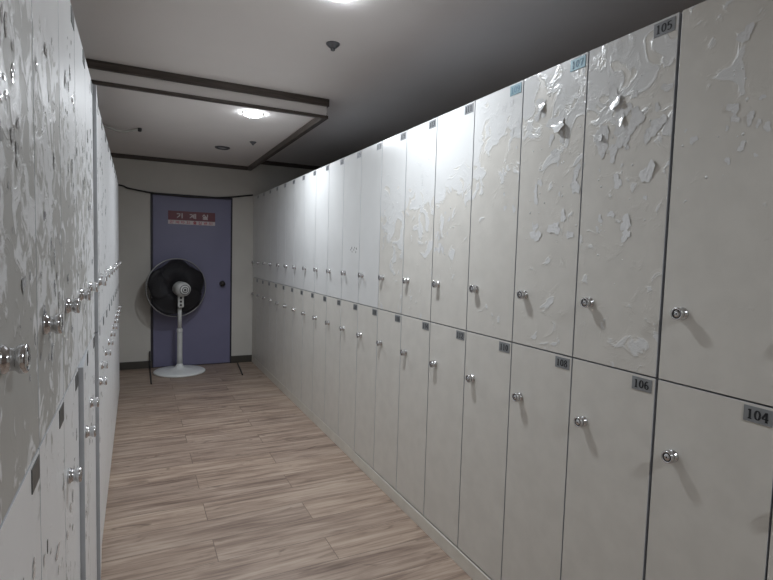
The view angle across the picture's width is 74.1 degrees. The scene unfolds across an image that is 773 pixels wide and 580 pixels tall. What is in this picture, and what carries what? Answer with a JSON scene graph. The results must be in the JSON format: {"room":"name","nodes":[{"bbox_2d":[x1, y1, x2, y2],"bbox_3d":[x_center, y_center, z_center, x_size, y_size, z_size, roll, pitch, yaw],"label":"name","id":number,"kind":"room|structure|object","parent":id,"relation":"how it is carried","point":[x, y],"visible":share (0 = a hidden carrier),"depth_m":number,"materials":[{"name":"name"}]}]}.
{"room":"locker room","nodes":[
{"label":"locker room","id":0,"kind":"room"},
{"bbox_2d":[88,68,326,165],"bbox_3d":[-1.904,-1.405,4.496,1.938,0.124,2.759,0,4,-26],"label":"ceiling","id":1,"kind":"structure","parent":0,"point":[172,127],"depth_m":4.05,"materials":[{"name":"white paint"}]},
{"bbox_2d":[103,124,141,132],"bbox_3d":[-2.215,-1.343,4.285,0.309,0.055,0.046,0,4,-26],"label":"conduit","id":2,"kind":"object","parent":1,"relation":"hanging from","point":[105,126],"visible":0.94,"depth_m":4.30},
{"bbox_2d":[91,79,327,170],"bbox_3d":[-1.899,-1.354,4.497,1.948,0.050,2.769,0,4,-26],"label":"trim","id":3,"kind":"structure","parent":1,"relation":"attached to","point":[318,119],"depth_m":3.52,"materials":[{"name":"brown wood"}]},
{"bbox_2d":[215,146,229,149],"bbox_3d":[-1.615,-1.397,5.045,0.144,0.014,0.144,0,4,-26],"label":"recessed light","id":4,"kind":"object","parent":1,"relation":"in","point":[216,147],"visible":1,"depth_m":5.02,"materials":[{"name":"metal"}]},
{"bbox_2d":[242,110,262,117],"bbox_3d":[-0.983,-1.288,3.767,0.148,0.022,0.148,0,4,-26],"label":"recessed light","id":5,"kind":"object","parent":1,"relation":"in","point":[249,113],"visible":1,"depth_m":3.73,"materials":[{"name":"white plastic"}]},
{"bbox_2d":[244,112,261,117],"bbox_3d":[-0.983,-1.288,3.767,0.130,0.021,0.130,0,4,-26],"label":"diffuser","id":6,"kind":"object","parent":5,"relation":"attached to","point":[249,114],"depth_m":3.74,"materials":[{"name":"white plastic"}]},
{"bbox_2d":[112,157,313,361],"bbox_3d":[-2.065,-0.346,6.100,3.250,2.564,0.100,0,4,-26],"label":"wall","id":7,"kind":"structure","parent":0,"point":[150,176],"depth_m":5.80,"materials":[{"name":"beige paint"}]},
{"bbox_2d":[111,153,247,169],"bbox_3d":[-2.521,-1.456,5.722,1.908,0.050,0.014,0,4,-26],"label":"trim","id":8,"kind":"structure","parent":7,"relation":"attached to","point":[116,155],"depth_m":5.79,"materials":[{"name":"brown wood"}]},
{"bbox_2d":[119,355,251,369],"bbox_3d":[-2.075,0.844,6.130,3.050,0.085,0.012,0,4,-26],"label":"baseboard","id":9,"kind":"structure","parent":7,"relation":"attached to","point":[241,358],"depth_m":5.80,"materials":[{"name":"plastic"}]},
{"bbox_2d":[118,184,252,197],"bbox_3d":[-2.452,-1.112,5.770,1.872,0.113,0.022,0,4,-26],"label":"cable","id":10,"kind":"object","parent":7,"relation":"attached to","point":[118,184],"visible":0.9,"depth_m":5.81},
{"bbox_2d":[150,192,232,367],"bbox_3d":[-2.264,-0.103,5.979,0.888,1.984,0.158,0,4,-26],"label":"door","id":11,"kind":"structure","parent":7,"relation":"in","point":[206,334],"depth_m":6.00,"materials":[{"name":"purple metal"}]},
{"bbox_2d":[168,210,214,225],"bbox_3d":[-2.243,-0.827,5.911,0.509,0.149,0.004,0,4,-26],"label":"door sign","id":12,"kind":"object","parent":11,"relation":"attached to","point":[174,217],"visible":1,"depth_m":5.91,"materials":[{"name":"red plastic"}]},
{"bbox_2d":[262,161,320,169],"bbox_3d":[-1.128,-1.549,6.396,1.098,0.050,0.014,0,4,-26],"label":"trim","id":13,"kind":"structure","parent":7,"relation":"attached to","point":[273,163],"depth_m":6.36,"materials":[{"name":"brown wood"}]},
{"bbox_2d":[101,362,472,579],"bbox_3d":[-0.119,1.240,2.134,3.050,0.050,8.945,0,4,-26],"label":"floor","id":14,"kind":"structure","parent":0,"point":[216,473],"depth_m":2.83,"materials":[{"name":"brown wood"}]},
{"bbox_2d":[0,449,40,579],"bbox_3d":[-0.706,0.743,0.598,0.526,0.972,0.300,0,4,-26],"label":"locker","id":15,"kind":"object","parent":14,"relation":"on","point":[20,528],"visible":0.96,"depth_m":0.69,"materials":[{"name":"white metal"}]},
{"bbox_2d":[0,0,38,524],"bbox_3d":[-0.678,-0.188,0.535,0.526,0.895,0.300,0,4,-26],"label":"locker","id":16,"kind":"object","parent":15,"relation":"on","point":[19,411],"visible":1,"depth_m":0.65,"materials":[{"name":"white metal"}]},
{"bbox_2d":[38,398,65,579],"bbox_3d":[-0.848,0.721,0.863,0.503,0.972,0.300,0,4,-26],"label":"locker","id":17,"kind":"object","parent":14,"relation":"on","point":[51,447],"visible":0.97,"depth_m":0.94,"materials":[{"name":"white metal"}]},
{"bbox_2d":[31,0,62,444],"bbox_3d":[-0.810,-0.210,0.805,0.526,0.895,0.300,0,4,-26],"label":"locker","id":18,"kind":"object","parent":17,"relation":"on","point":[45,42],"visible":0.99,"depth_m":0.88,"materials":[{"name":"white metal"}]},
{"bbox_2d":[63,368,81,579],"bbox_3d":[-0.969,0.699,1.137,0.526,0.972,0.300,0,4,-26],"label":"locker","id":19,"kind":"object","parent":14,"relation":"on","point":[73,472],"visible":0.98,"depth_m":1.20,"materials":[{"name":"white metal"}]},
{"bbox_2d":[58,0,80,394],"bbox_3d":[-0.942,-0.232,1.074,0.526,0.895,0.300,0,4,-26],"label":"locker","id":20,"kind":"object","parent":19,"relation":"on","point":[71,305],"visible":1,"depth_m":1.15,"materials":[{"name":"white metal"}]},
{"bbox_2d":[77,348,95,579],"bbox_3d":[-1.097,0.677,1.409,0.536,0.972,0.300,0,4,-26],"label":"locker","id":21,"kind":"object","parent":14,"relation":"on","point":[85,430],"visible":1,"depth_m":1.39,"materials":[{"name":"white metal"}]},
{"bbox_2d":[74,18,90,364],"bbox_3d":[-1.074,-0.254,1.344,0.526,0.895,0.300,0,4,-26],"label":"locker","id":22,"kind":"object","parent":21,"relation":"on","point":[84,293],"visible":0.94,"depth_m":1.42,"materials":[{"name":"white metal"}]},
{"bbox_2d":[87,334,98,579],"bbox_3d":[-1.233,0.654,1.677,0.526,0.972,0.300,0,4,-26],"label":"locker","id":23,"kind":"object","parent":14,"relation":"on","point":[93,402],"visible":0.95,"depth_m":1.76,"materials":[{"name":"white metal"}]},
{"bbox_2d":[85,59,97,344],"bbox_3d":[-1.206,-0.277,1.613,0.526,0.895,0.300,0,4,-26],"label":"locker","id":24,"kind":"object","parent":23,"relation":"on","point":[91,284],"visible":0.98,"depth_m":1.69,"materials":[{"name":"white metal"}]},
{"bbox_2d":[94,324,106,579],"bbox_3d":[-1.360,0.632,1.948,0.536,0.972,0.300,0,4,-26],"label":"locker","id":25,"kind":"object","parent":14,"relation":"on","point":[99,380],"visible":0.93,"depth_m":1.93,"materials":[{"name":"white metal"}]},
{"bbox_2d":[92,84,105,331],"bbox_3d":[-1.333,-0.299,1.885,0.537,0.895,0.300,0,4,-26],"label":"locker","id":26,"kind":"object","parent":25,"relation":"on","point":[101,281],"visible":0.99,"depth_m":1.86,"materials":[{"name":"white metal"}]},
{"bbox_2d":[100,315,107,538],"bbox_3d":[-1.497,0.610,2.216,0.526,0.972,0.300,0,4,-26],"label":"locker","id":27,"kind":"object","parent":14,"relation":"on","point":[103,364],"visible":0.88,"depth_m":2.29,"materials":[{"name":"white metal"}]},
{"bbox_2d":[98,108,106,319],"bbox_3d":[-1.470,-0.321,2.152,0.526,0.895,0.300,0,4,-26],"label":"locker","id":28,"kind":"object","parent":27,"relation":"on","point":[100,125],"visible":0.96,"depth_m":2.23,"materials":[{"name":"white metal"}]},
{"bbox_2d":[103,308,110,511],"bbox_3d":[-1.629,0.588,2.485,0.526,0.972,0.300,0,4,-26],"label":"locker","id":29,"kind":"object","parent":14,"relation":"on","point":[106,352],"visible":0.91,"depth_m":2.57,"materials":[{"name":"white metal"}]},
{"bbox_2d":[102,123,110,311],"bbox_3d":[-1.602,-0.343,2.422,0.526,0.895,0.300,0,4,-26],"label":"locker","id":30,"kind":"object","parent":29,"relation":"on","point":[108,273],"visible":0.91,"depth_m":2.51,"materials":[{"name":"white metal"}]},
{"bbox_2d":[107,302,113,485],"bbox_3d":[-1.760,0.566,2.755,0.526,0.972,0.300,0,4,-26],"label":"locker","id":31,"kind":"object","parent":14,"relation":"on","point":[109,342],"visible":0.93,"depth_m":2.83,"materials":[{"name":"white metal"}]},
{"bbox_2d":[106,138,112,305],"bbox_3d":[-1.733,-0.365,2.692,0.526,0.895,0.300,0,4,-26],"label":"locker","id":32,"kind":"object","parent":31,"relation":"on","point":[107,145],"visible":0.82,"depth_m":2.78,"materials":[{"name":"white metal"}]},
{"bbox_2d":[110,298,114,459],"bbox_3d":[-1.892,0.544,3.024,0.526,0.972,0.300,0,4,-26],"label":"locker","id":33,"kind":"object","parent":14,"relation":"on","point":[112,333],"visible":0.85,"depth_m":3.12,"materials":[{"name":"white metal"}]},
{"bbox_2d":[109,149,114,299],"bbox_3d":[-1.865,-0.387,2.961,0.526,0.895,0.300,0,4,-26],"label":"locker","id":34,"kind":"object","parent":33,"relation":"on","point":[110,252],"visible":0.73,"depth_m":3.07,"materials":[{"name":"white metal"}]},
{"bbox_2d":[112,294,116,442],"bbox_3d":[-2.024,0.522,3.294,0.526,0.972,0.300,0,4,-26],"label":"locker","id":35,"kind":"object","parent":14,"relation":"on","point":[113,325],"visible":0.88,"depth_m":3.39,"materials":[{"name":"white metal"}]},
{"bbox_2d":[111,156,116,295],"bbox_3d":[-1.997,-0.409,3.231,0.526,0.895,0.300,0,4,-26],"label":"locker","id":36,"kind":"object","parent":35,"relation":"on","point":[115,266],"visible":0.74,"depth_m":3.33,"materials":[{"name":"white metal"}]},
{"bbox_2d":[114,292,118,425],"bbox_3d":[-2.156,0.500,3.563,0.526,0.972,0.300,0,4,-26],"label":"locker","id":37,"kind":"object","parent":14,"relation":"on","point":[117,319],"visible":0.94,"depth_m":3.62,"materials":[{"name":"white metal"}]},
{"bbox_2d":[113,164,117,291],"bbox_3d":[-2.129,-0.431,3.500,0.526,0.895,0.300,0,4,-26],"label":"locker","id":38,"kind":"object","parent":37,"relation":"on","point":[114,264],"visible":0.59,"depth_m":3.55,"materials":[{"name":"white metal"}]},
{"bbox_2d":[115,288,119,416],"bbox_3d":[-2.288,0.477,3.833,0.526,0.972,0.300,0,4,-26],"label":"locker","id":39,"kind":"object","parent":14,"relation":"on","point":[116,314],"visible":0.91,"depth_m":3.93,"materials":[{"name":"white metal"}]},
{"bbox_2d":[114,172,118,289],"bbox_3d":[-2.261,-0.454,3.770,0.526,0.895,0.300,0,4,-26],"label":"locker","id":40,"kind":"object","parent":39,"relation":"on","point":[115,172],"visible":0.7,"depth_m":3.86,"materials":[{"name":"white metal"}]},
{"bbox_2d":[117,285,120,407],"bbox_3d":[-2.420,0.455,4.103,0.526,0.972,0.300,0,4,-26],"label":"locker","id":41,"kind":"object","parent":14,"relation":"on","point":[119,310],"visible":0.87,"depth_m":4.16,"materials":[{"name":"white metal"}]},
{"bbox_2d":[116,175,120,284],"bbox_3d":[-2.393,-0.476,4.039,0.526,0.895,0.300,0,4,-26],"label":"locker","id":42,"kind":"object","parent":41,"relation":"on","point":[116,175],"visible":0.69,"depth_m":4.08,"materials":[{"name":"white metal"}]},
{"bbox_2d":[118,283,121,390],"bbox_3d":[-2.552,0.433,4.372,0.526,0.972,0.300,0,4,-26],"label":"locker","id":43,"kind":"object","parent":14,"relation":"on","point":[120,306],"visible":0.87,"depth_m":4.41,"materials":[{"name":"white metal"}]},
{"bbox_2d":[117,179,120,282],"bbox_3d":[-2.525,-0.498,4.309,0.526,0.895,0.300,0,4,-26],"label":"locker","id":44,"kind":"object","parent":43,"relation":"on","point":[117,179],"visible":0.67,"depth_m":4.47,"materials":[{"name":"white metal"}]},
{"bbox_2d":[149,351,151,383],"bbox_3d":[-2.518,0.819,5.467,0.015,0.200,0.761,0,4,-26],"label":"cord","id":45,"kind":"object","parent":14,"relation":"on","point":[149,351],"visible":1,"depth_m":5.78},
{"bbox_2d":[145,258,205,377],"bbox_3d":[-2.273,0.281,5.665,0.540,1.261,0.580,3,4,12],"label":"pedestal fan","id":46,"kind":"object","parent":14,"relation":"on","point":[175,287],"visible":1,"depth_m":5.61,"materials":[{"name":"plastic"}]},
{"bbox_2d":[251,277,258,359],"bbox_3d":[-1.369,0.339,6.260,0.526,0.972,0.300,0,4,-26],"label":"locker","id":47,"kind":"object","parent":14,"relation":"on","point":[255,280],"visible":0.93,"depth_m":6.17,"materials":[{"name":"beige metal"}]},
{"bbox_2d":[251,195,258,277],"bbox_3d":[-1.341,-0.632,6.194,0.526,0.975,0.300,0,4,-26],"label":"locker","id":48,"kind":"object","parent":47,"relation":"on","point":[256,198],"visible":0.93,"depth_m":6.10,"materials":[{"name":"beige metal"}]},
{"bbox_2d":[256,279,263,365],"bbox_3d":[-1.237,0.361,5.991,0.526,0.972,0.300,0,4,-26],"label":"locker","id":49,"kind":"object","parent":14,"relation":"on","point":[260,294],"visible":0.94,"depth_m":5.88,"materials":[{"name":"beige metal"}]},
{"bbox_2d":[257,192,264,279],"bbox_3d":[-1.209,-0.610,5.925,0.526,0.975,0.300,0,4,-26],"label":"locker","id":50,"kind":"object","parent":49,"relation":"on","point":[260,261],"visible":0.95,"depth_m":5.81,"materials":[{"name":"beige metal"}]},
{"bbox_2d":[262,280,270,370],"bbox_3d":[-1.105,0.384,5.721,0.526,0.972,0.300,0,4,-26],"label":"locker","id":51,"kind":"object","parent":14,"relation":"on","point":[266,306],"visible":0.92,"depth_m":5.61,"materials":[{"name":"beige metal"}]},
{"bbox_2d":[263,190,270,280],"bbox_3d":[-1.077,-0.588,5.655,0.526,0.975,0.300,0,4,-26],"label":"locker","id":52,"kind":"object","parent":51,"relation":"on","point":[267,228],"visible":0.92,"depth_m":5.55,"materials":[{"name":"beige metal"}]},
{"bbox_2d":[268,282,278,377],"bbox_3d":[-0.974,0.406,5.452,0.526,0.972,0.300,0,4,-26],"label":"locker","id":53,"kind":"object","parent":14,"relation":"on","point":[273,286],"visible":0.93,"depth_m":5.35,"materials":[{"name":"beige metal"}]},
{"bbox_2d":[269,186,278,282],"bbox_3d":[-0.946,-0.566,5.386,0.526,0.975,0.300,0,4,-26],"label":"locker","id":54,"kind":"object","parent":53,"relation":"on","point":[274,192],"visible":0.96,"depth_m":5.27,"materials":[{"name":"beige metal"}]},
{"bbox_2d":[275,284,286,383],"bbox_3d":[-0.842,0.428,5.182,0.526,0.972,0.300,0,4,-26],"label":"locker","id":55,"kind":"object","parent":14,"relation":"on","point":[280,301],"visible":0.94,"depth_m":5.07,"materials":[{"name":"beige metal"}]},
{"bbox_2d":[276,183,285,284],"bbox_3d":[-0.814,-0.543,5.116,0.526,0.975,0.300,0,4,-26],"label":"locker","id":56,"kind":"object","parent":55,"relation":"on","point":[280,263],"visible":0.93,"depth_m":5.01,"materials":[{"name":"beige metal"}]},
{"bbox_2d":[283,286,294,392],"bbox_3d":[-0.710,0.450,4.912,0.526,0.972,0.300,0,4,-26],"label":"locker","id":57,"kind":"object","parent":14,"relation":"on","point":[288,313],"visible":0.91,"depth_m":4.80,"materials":[{"name":"beige metal"}]},
{"bbox_2d":[284,179,294,286],"bbox_3d":[-0.682,-0.521,4.846,0.526,0.975,0.300,0,4,-26],"label":"locker","id":58,"kind":"object","parent":57,"relation":"on","point":[290,186],"visible":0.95,"depth_m":4.73,"materials":[{"name":"beige metal"}]},
{"bbox_2d":[292,288,302,400],"bbox_3d":[-0.578,0.472,4.643,0.526,0.972,0.300,0,4,-26],"label":"locker","id":59,"kind":"object","parent":14,"relation":"on","point":[297,308],"visible":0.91,"depth_m":4.53,"materials":[{"name":"beige metal"}]},
{"bbox_2d":[292,175,304,288],"bbox_3d":[-0.550,-0.499,4.577,0.526,0.975,0.300,0,4,-26],"label":"locker","id":60,"kind":"object","parent":59,"relation":"on","point":[300,181],"visible":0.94,"depth_m":4.46,"materials":[{"name":"beige metal"}]},
{"bbox_2d":[301,290,314,410],"bbox_3d":[-0.446,0.494,4.373,0.526,0.972,0.300,0,4,-26],"label":"locker","id":61,"kind":"object","parent":14,"relation":"on","point":[308,296],"visible":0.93,"depth_m":4.26,"materials":[{"name":"beige metal"}]},
{"bbox_2d":[302,170,316,291],"bbox_3d":[-0.418,-0.477,4.307,0.526,0.975,0.300,0,4,-26],"label":"locker","id":62,"kind":"object","parent":61,"relation":"on","point":[310,178],"visible":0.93,"depth_m":4.20,"materials":[{"name":"beige metal"}]},
{"bbox_2d":[312,293,326,421],"bbox_3d":[-0.314,0.516,4.104,0.526,0.972,0.300,0,4,-26],"label":"locker","id":63,"kind":"object","parent":14,"relation":"on","point":[320,300],"visible":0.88,"depth_m":3.99,"materials":[{"name":"beige metal"}]},
{"bbox_2d":[313,164,329,294],"bbox_3d":[-0.286,-0.455,4.038,0.526,0.975,0.300,0,4,-26],"label":"locker","id":64,"kind":"object","parent":63,"relation":"on","point":[322,182],"visible":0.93,"depth_m":3.93,"materials":[{"name":"beige metal"}]},
{"bbox_2d":[324,296,342,434],"bbox_3d":[-0.182,0.538,3.834,0.526,0.972,0.300,0,4,-26],"label":"locker","id":65,"kind":"object","parent":14,"relation":"on","point":[333,315],"visible":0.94,"depth_m":3.72,"materials":[{"name":"beige metal"}]},
{"bbox_2d":[326,157,344,298],"bbox_3d":[-0.154,-0.433,3.768,0.526,0.975,0.300,0,4,-26],"label":"locker","id":66,"kind":"object","parent":65,"relation":"on","point":[336,173],"visible":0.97,"depth_m":3.66,"materials":[{"name":"beige metal"}]},
{"bbox_2d":[338,300,358,449],"bbox_3d":[-0.051,0.561,3.565,0.526,0.972,0.300,0,4,-26],"label":"locker","id":67,"kind":"object","parent":14,"relation":"on","point":[348,328],"visible":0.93,"depth_m":3.45,"materials":[{"name":"beige metal"}]},
{"bbox_2d":[341,150,361,302],"bbox_3d":[-0.022,-0.411,3.499,0.526,0.975,0.300,0,4,-26],"label":"locker","id":68,"kind":"object","parent":67,"relation":"on","point":[353,162],"visible":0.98,"depth_m":3.38,"materials":[{"name":"beige metal"}]},
{"bbox_2d":[354,304,378,467],"bbox_3d":[0.081,0.583,3.295,0.526,0.972,0.300,0,4,-26],"label":"locker","id":69,"kind":"object","parent":14,"relation":"on","point":[366,334],"visible":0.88,"depth_m":3.18,"materials":[{"name":"beige metal"}]},
{"bbox_2d":[358,141,382,307],"bbox_3d":[0.110,-0.389,3.229,0.526,0.975,0.300,0,4,-26],"label":"locker","id":70,"kind":"object","parent":69,"relation":"on","point":[371,174],"visible":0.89,"depth_m":3.11,"materials":[{"name":"beige metal"}]},
{"bbox_2d":[252,356,492,579],"bbox_3d":[-0.131,1.070,3.735,0.484,0.071,6.018,0,4,-26],"label":"plinth","id":71,"kind":"object","parent":14,"relation":"on","point":[475,572],"visible":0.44,"depth_m":2.82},
{"bbox_2d":[374,309,402,488],"bbox_3d":[0.213,0.605,3.026,0.526,0.972,0.300,0,4,-26],"label":"locker","id":72,"kind":"object","parent":14,"relation":"on","point":[388,342],"visible":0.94,"depth_m":2.91,"materials":[{"name":"beige metal"}]},
{"bbox_2d":[378,131,406,313],"bbox_3d":[0.241,-0.366,2.959,0.526,0.975,0.300,0,4,-26],"label":"locker","id":73,"kind":"object","parent":72,"relation":"on","point":[394,150],"visible":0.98,"depth_m":2.84,"materials":[{"name":"beige metal"}]},
{"bbox_2d":[396,315,430,514],"bbox_3d":[0.345,0.627,2.756,0.526,0.972,0.300,0,4,-26],"label":"locker","id":74,"kind":"object","parent":14,"relation":"on","point":[415,332],"visible":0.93,"depth_m":2.64,"materials":[{"name":"beige metal"}]},
{"bbox_2d":[402,117,437,320],"bbox_3d":[0.373,-0.344,2.690,0.526,0.975,0.300,0,4,-26],"label":"locker","id":75,"kind":"object","parent":74,"relation":"on","point":[422,138],"visible":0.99,"depth_m":2.57,"materials":[{"name":"beige metal"}]},
{"bbox_2d":[424,322,466,546],"bbox_3d":[0.477,0.649,2.486,0.526,0.972,0.300,0,4,-26],"label":"locker","id":76,"kind":"object","parent":14,"relation":"on","point":[447,355],"visible":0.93,"depth_m":2.37,"materials":[{"name":"beige metal"}]},
{"bbox_2d":[431,101,475,329],"bbox_3d":[0.505,-0.322,2.420,0.526,0.975,0.300,0,4,-26],"label":"locker","id":77,"kind":"object","parent":76,"relation":"on","point":[455,128],"visible":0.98,"depth_m":2.30,"materials":[{"name":"beige metal"}]},
{"bbox_2d":[458,331,514,579],"bbox_3d":[0.609,0.671,2.217,0.526,0.972,0.300,0,4,-26],"label":"locker","id":78,"kind":"object","parent":14,"relation":"on","point":[488,359],"visible":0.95,"depth_m":2.10,"materials":[{"name":"beige metal"}]},
{"bbox_2d":[467,80,523,341],"bbox_3d":[0.637,-0.300,2.151,0.526,0.975,0.300,0,4,-26],"label":"locker","id":79,"kind":"object","parent":78,"relation":"on","point":[499,114],"visible":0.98,"depth_m":2.03,"materials":[{"name":"beige metal"}]},
{"bbox_2d":[502,343,575,579],"bbox_3d":[0.741,0.693,1.947,0.526,0.972,0.300,0,4,-26],"label":"locker","id":80,"kind":"object","parent":14,"relation":"on","point":[541,379],"visible":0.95,"depth_m":1.83,"materials":[{"name":"beige metal"}]},
{"bbox_2d":[512,52,589,356],"bbox_3d":[0.769,-0.278,1.881,0.526,0.975,0.300,0,4,-26],"label":"locker","id":81,"kind":"object","parent":80,"relation":"on","point":[555,98],"visible":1,"depth_m":1.76,"materials":[{"name":"beige metal"}]},
{"bbox_2d":[561,358,660,579],"bbox_3d":[0.873,0.716,1.678,0.526,0.972,0.300,0,4,-26],"label":"locker","id":82,"kind":"object","parent":14,"relation":"on","point":[613,409],"visible":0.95,"depth_m":1.55,"materials":[{"name":"beige metal"}]},
{"bbox_2d":[573,12,682,376],"bbox_3d":[0.901,-0.256,1.612,0.526,0.975,0.300,0,4,-26],"label":"locker","id":83,"kind":"object","parent":82,"relation":"on","point":[633,77],"visible":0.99,"depth_m":1.48,"materials":[{"name":"beige metal"}]},
{"bbox_2d":[645,379,772,579],"bbox_3d":[1.004,0.738,1.408,0.526,0.972,0.300,0,4,-26],"label":"locker","id":84,"kind":"object","parent":14,"relation":"on","point":[710,518],"visible":0.99,"depth_m":1.28,"materials":[{"name":"beige metal"}]},
{"bbox_2d":[659,0,772,406],"bbox_3d":[1.032,-0.234,1.342,0.526,0.975,0.300,0,4,-26],"label":"locker","id":85,"kind":"object","parent":84,"relation":"on","point":[717,333],"visible":1,"depth_m":1.24,"materials":[{"name":"beige metal"}]},
{"bbox_2d":[767,513,772,579],"bbox_3d":[1.136,0.760,1.139,0.526,0.972,0.300,0,4,-26],"label":"locker","id":86,"kind":"object","parent":14,"relation":"on","point":[770,563],"visible":1,"depth_m":1.15,"materials":[{"name":"beige metal"}]},
{"bbox_2d":[70,0,705,166],"bbox_3d":[-0.047,-1.267,1.963,3.050,0.050,8.945,0,4,-26],"label":"ceiling","id":87,"kind":"structure","parent":0,"point":[397,66],"depth_m":2.70,"materials":[{"name":"paint"}]},
{"bbox_2d":[85,58,328,107],"bbox_3d":[-1.894,-1.441,4.490,1.952,0.052,2.773,0,4,-26],"label":"trim","id":88,"kind":"structure","parent":87,"relation":"attached to","point":[93,64],"depth_m":3.30,"materials":[{"name":"brown wood"}]},
{"bbox_2d":[326,41,339,50],"bbox_3d":[-0.283,-1.281,2.703,0.074,0.036,0.074,0,4,-26],"label":"sprinkler","id":89,"kind":"object","parent":87,"relation":"attached to","point":[332,45],"visible":1,"depth_m":2.69,"materials":[{"name":"metal"}]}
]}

